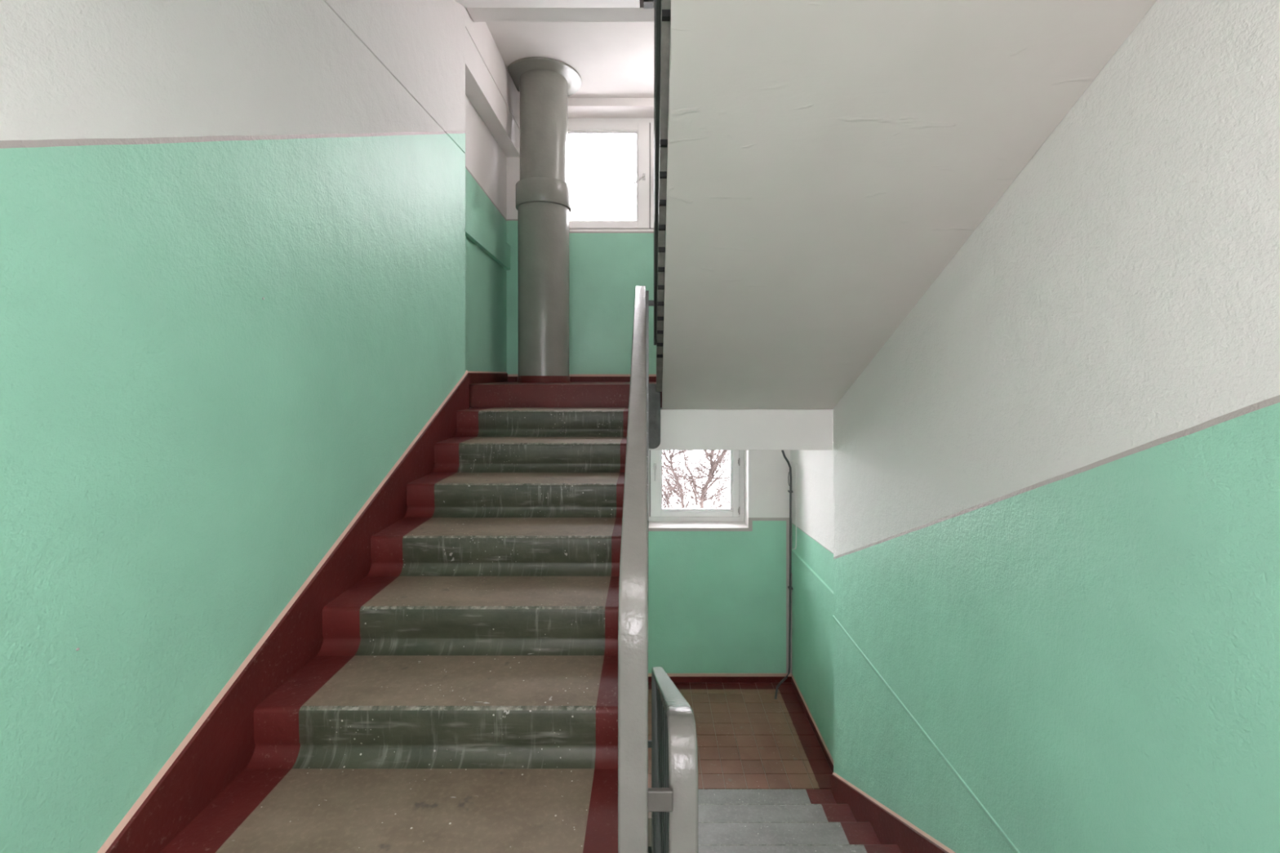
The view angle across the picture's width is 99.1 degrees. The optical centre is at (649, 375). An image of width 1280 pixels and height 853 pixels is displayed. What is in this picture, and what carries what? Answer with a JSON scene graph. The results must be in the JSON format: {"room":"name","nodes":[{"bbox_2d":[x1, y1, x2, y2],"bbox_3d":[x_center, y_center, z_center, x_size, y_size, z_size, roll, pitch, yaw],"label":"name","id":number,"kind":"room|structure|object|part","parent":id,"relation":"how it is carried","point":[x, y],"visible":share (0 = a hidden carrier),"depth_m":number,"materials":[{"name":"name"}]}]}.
{"room":"apartment building stairwell","nodes":[
{"label":"apartment building stairwell","id":0,"kind":"room"},
{"bbox_2d":[0,0,519,852],"bbox_3d":[-1.344,0.450,1.755,0.384,7.500,6.910,0,0,0],"label":"wall","id":1,"kind":"structure","parent":0,"point":[232,233],"depth_m":1.39,"materials":[{"name":"paint"}]},
{"bbox_2d":[97,370,469,852],"bbox_3d":[-1.149,0.896,2.001,0.019,1.852,2.902,0,0,0],"label":"baseboard","id":2,"kind":"structure","parent":1,"relation":"attached to","point":[220,745],"depth_m":1.61,"materials":[{"name":"paint"}]},
{"bbox_2d":[467,371,507,383],"bbox_3d":[-1.282,0.017,4.162,0.016,0.089,1.475,0,0,0],"label":"baseboard","id":3,"kind":"structure","parent":1,"relation":"attached to","point":[475,377],"depth_m":4.29,"materials":[{"name":"paint"}]},
{"bbox_2d":[454,0,639,7],"bbox_3d":[-0.607,-1.841,2.065,1.094,1.542,2.730,0,0,0],"label":"ceiling","id":4,"kind":"structure","parent":0,"point":[467,3],"depth_m":3.32,"materials":[{"name":"white paint"}]},
{"bbox_2d":[466,0,654,97],"bbox_3d":[0.000,-2.483,4.145,2.600,0.354,1.570,0,0,0],"label":"ceiling","id":5,"kind":"structure","parent":0,"point":[611,49],"depth_m":4.06,"materials":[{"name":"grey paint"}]},
{"bbox_2d":[506,97,791,673],"bbox_3d":[0.000,0.450,5.080,2.600,7.500,0.340,0,0,0],"label":"wall","id":6,"kind":"structure","parent":0,"point":[718,592],"depth_m":4.91,"materials":[{"name":"green paint"}]},
{"bbox_2d":[507,373,656,382],"bbox_3d":[0.003,0.026,4.906,2.555,0.069,0.016,0,0,0],"label":"baseboard","id":7,"kind":"structure","parent":6,"relation":"attached to","point":[511,377],"depth_m":4.90,"materials":[{"name":"paint"}]},
{"bbox_2d":[567,118,653,231],"bbox_3d":[0.000,-1.859,5.136,1.782,1.127,0.148,0,0,0],"label":"window","id":8,"kind":"structure","parent":6,"relation":"in","point":[643,128],"depth_m":5.12,"materials":[{"name":"white plastic"}]},
{"bbox_3d":[-0.096,-1.832,5.091,0.117,0.124,0.059,0,0,0],"label":"handle","id":9,"kind":"part","parent":8,"relation":"part of","materials":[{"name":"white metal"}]},
{"bbox_3d":[0.426,-1.880,5.154,0.836,0.994,0.071,0,0,0],"label":"sash","id":10,"kind":"part","parent":8,"relation":"part of","materials":[{"name":"white plastic"}]},
{"bbox_2d":[648,449,743,520],"bbox_3d":[0.000,0.833,5.136,1.782,1.086,0.148,0,0,0],"label":"window","id":11,"kind":"structure","parent":6,"relation":"in","point":[655,512],"depth_m":5.12,"materials":[{"name":"white plastic"}]},
{"bbox_3d":[-0.422,0.834,5.154,0.844,0.995,0.071,0,0,0],"label":"sash","id":12,"kind":"part","parent":11,"relation":"part of","materials":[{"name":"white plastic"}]},
{"bbox_3d":[0.053,0.904,5.092,0.028,0.162,0.059,0,0,0],"label":"handle","id":13,"kind":"part","parent":11,"relation":"part of","materials":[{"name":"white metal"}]},
{"bbox_2d":[648,673,791,682],"bbox_3d":[0.003,2.724,4.906,2.555,0.075,0.016,0,0,0],"label":"baseboard","id":14,"kind":"structure","parent":6,"relation":"attached to","point":[675,677],"depth_m":4.90,"materials":[{"name":"paint"}]},
{"bbox_2d":[648,846,651,852],"bbox_3d":[0.000,4.250,1.750,2.800,0.100,6.900,0,0,0],"label":"floor","id":15,"kind":"structure","parent":0,"point":[649,847],"depth_m":4.82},
{"bbox_2d":[469,382,833,449],"bbox_3d":[0.000,0.264,4.168,2.600,0.416,1.525,0,0,0],"label":"landing edge","id":16,"kind":"structure","parent":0,"point":[668,428],"depth_m":3.43,"materials":[{"name":"paint"}]},
{"bbox_2d":[507,56,581,382],"bbox_3d":[-0.863,-1.218,4.585,0.577,2.558,0.628,0,0,0],"label":"chute","id":17,"kind":"object","parent":16,"relation":"on","point":[544,85],"visible":1,"depth_m":4.40,"materials":[{"name":"grey paint"}]},
{"bbox_2d":[656,0,1156,408],"bbox_3d":[0.591,-0.487,2.141,1.126,1.404,2.582,0,0,0],"label":"flight","id":18,"kind":"object","parent":16,"relation":"on","point":[824,162],"visible":1,"depth_m":1.64,"materials":[{"name":"paint"}]},
{"bbox_2d":[648,0,670,357],"bbox_3d":[0.013,-1.085,1.975,0.116,1.986,2.070,0,0,0],"label":"stair railing","id":19,"kind":"object","parent":18,"relation":"on","point":[658,143],"visible":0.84,"depth_m":1.87,"materials":[{"name":"grey metal"}]},
{"bbox_3d":[0.026,-1.122,1.975,0.016,1.913,2.070,0,0,0],"label":"handrail","id":20,"kind":"part","parent":19,"relation":"part of","materials":[{"name":"grey metal"}]},
{"bbox_3d":[0.068,-0.544,2.150,0.067,1.290,2.300,0,0,0],"label":"plate","id":21,"kind":"part","parent":18,"relation":"part of","materials":[{"name":"grey paint"}]},
{"bbox_2d":[648,682,832,846],"bbox_3d":[0.000,2.850,4.165,2.600,0.181,1.530,0,0,0],"label":"floor","id":22,"kind":"structure","parent":0,"point":[748,738],"depth_m":4.14,"materials":[{"name":"tile"}]},
{"bbox_2d":[697,789,901,852],"bbox_3d":[0.604,2.268,2.231,1.076,1.414,2.582,0,0,0],"label":"flight","id":23,"kind":"object","parent":22,"relation":"on","point":[730,820],"visible":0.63,"depth_m":2.81,"materials":[{"name":"paint"}]},
{"bbox_2d":[648,666,697,852],"bbox_3d":[0.009,1.526,1.855,0.144,1.788,1.831,0,0,-1],"label":"stair railing","id":24,"kind":"object","parent":23,"relation":"attached to","point":[673,744],"visible":0.91,"depth_m":0.99,"materials":[{"name":"grey metal"}]},
{"bbox_2d":[790,410,833,759],"bbox_3d":[1.401,0.450,4.265,0.264,7.500,1.890,0,0,0],"label":"wall","id":25,"kind":"structure","parent":0,"point":[812,558],"depth_m":4.22,"materials":[{"name":"paint"}]},
{"bbox_2d":[774,449,796,699],"bbox_3d":[1.206,1.684,4.760,0.160,2.168,0.335,0,0,26],"label":"conduit","id":26,"kind":"object","parent":25,"relation":"attached to","point":[790,491],"visible":0.96,"depth_m":4.87,"materials":[{"name":"grey metal"}]},
{"bbox_2d":[791,674,833,773],"bbox_3d":[1.279,2.724,4.162,0.016,0.073,1.475,0,0,0],"label":"baseboard","id":27,"kind":"structure","parent":25,"relation":"attached to","point":[828,756],"depth_m":4.23,"materials":[{"name":"paint"}]},
{"bbox_2d":[832,0,1279,852],"bbox_3d":[1.278,0.450,0.860,0.254,7.500,5.120,0,0,0],"label":"wall","id":28,"kind":"structure","parent":0,"point":[1056,615],"depth_m":1.42,"materials":[{"name":"paint"}]},
{"bbox_2d":[831,772,955,852],"bbox_3d":[1.149,2.004,2.009,0.019,1.875,2.818,0,0,0],"label":"baseboard","id":29,"kind":"structure","parent":28,"relation":"attached to","point":[890,828],"depth_m":2.65,"materials":[{"name":"paint"}]},
{"bbox_3d":[0.000,1.511,-0.400,2.600,0.200,2.600,0,0,0],"label":"floor","id":30,"kind":"structure","parent":0,"visible":0},
{"bbox_2d":[159,407,628,852],"bbox_3d":[-0.601,0.889,2.206,1.082,1.357,2.739,0,0,0],"label":"flight","id":31,"kind":"object","parent":30,"relation":"on","point":[461,695],"visible":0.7,"depth_m":1.71,"materials":[{"name":"paint"}]},
{"bbox_2d":[617,285,672,852],"bbox_3d":[-0.015,0.413,1.853,0.110,1.719,1.865,0,0,0],"label":"stair railing","id":32,"kind":"object","parent":31,"relation":"attached to","point":[636,799],"visible":1,"depth_m":0.93,"materials":[{"name":"grey metal"}]},
{"bbox_3d":[-0.036,0.407,1.853,0.068,1.706,1.865,0,0,0],"label":"handrail","id":33,"kind":"part","parent":32,"relation":"part of","materials":[{"name":"grey paint"}]},
{"label":"outside","id":34,"kind":"structure","parent":0,"visible":0},
{"bbox_2d":[662,449,730,508],"bbox_3d":[0.000,10.100,83.500,240.000,0.200,153.000,0,0,0],"label":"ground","id":35,"kind":"structure","parent":34,"point":[689,451],"depth_m":52.21,"materials":[{"name":"white snow"}]},
{"bbox_2d":[662,456,708,508],"bbox_3d":[0.507,5.971,14.982,2.356,8.059,2.506,0,0,-29],"label":"thicket","id":36,"kind":"object","parent":35,"relation":"on","point":[664,499],"visible":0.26,"depth_m":14.82,"materials":[{"name":"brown plant"}]},
{"bbox_2d":[662,449,728,508],"bbox_3d":[0.674,4.838,12.672,2.853,10.325,2.174,0,0,7],"label":"bare tree","id":37,"kind":"object","parent":35,"relation":"on","point":[679,452],"visible":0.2,"depth_m":12.43,"materials":[{"name":"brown plant"}]},
{"bbox_2d":[662,449,730,508],"bbox_3d":[1.271,4.816,10.936,2.506,10.370,2.465,0,0,-41],"label":"bare tree","id":38,"kind":"object","parent":35,"relation":"on","point":[715,464],"visible":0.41,"depth_m":10.92,"materials":[{"name":"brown plant"}]},
{"bbox_2d":[678,466,730,508],"bbox_3d":[2.693,6.435,19.993,4.015,7.132,2.315,0,0,-42],"label":"thicket","id":39,"kind":"object","parent":35,"relation":"on","point":[723,495],"visible":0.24,"depth_m":20.03,"materials":[{"name":"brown plant"}]}
]}

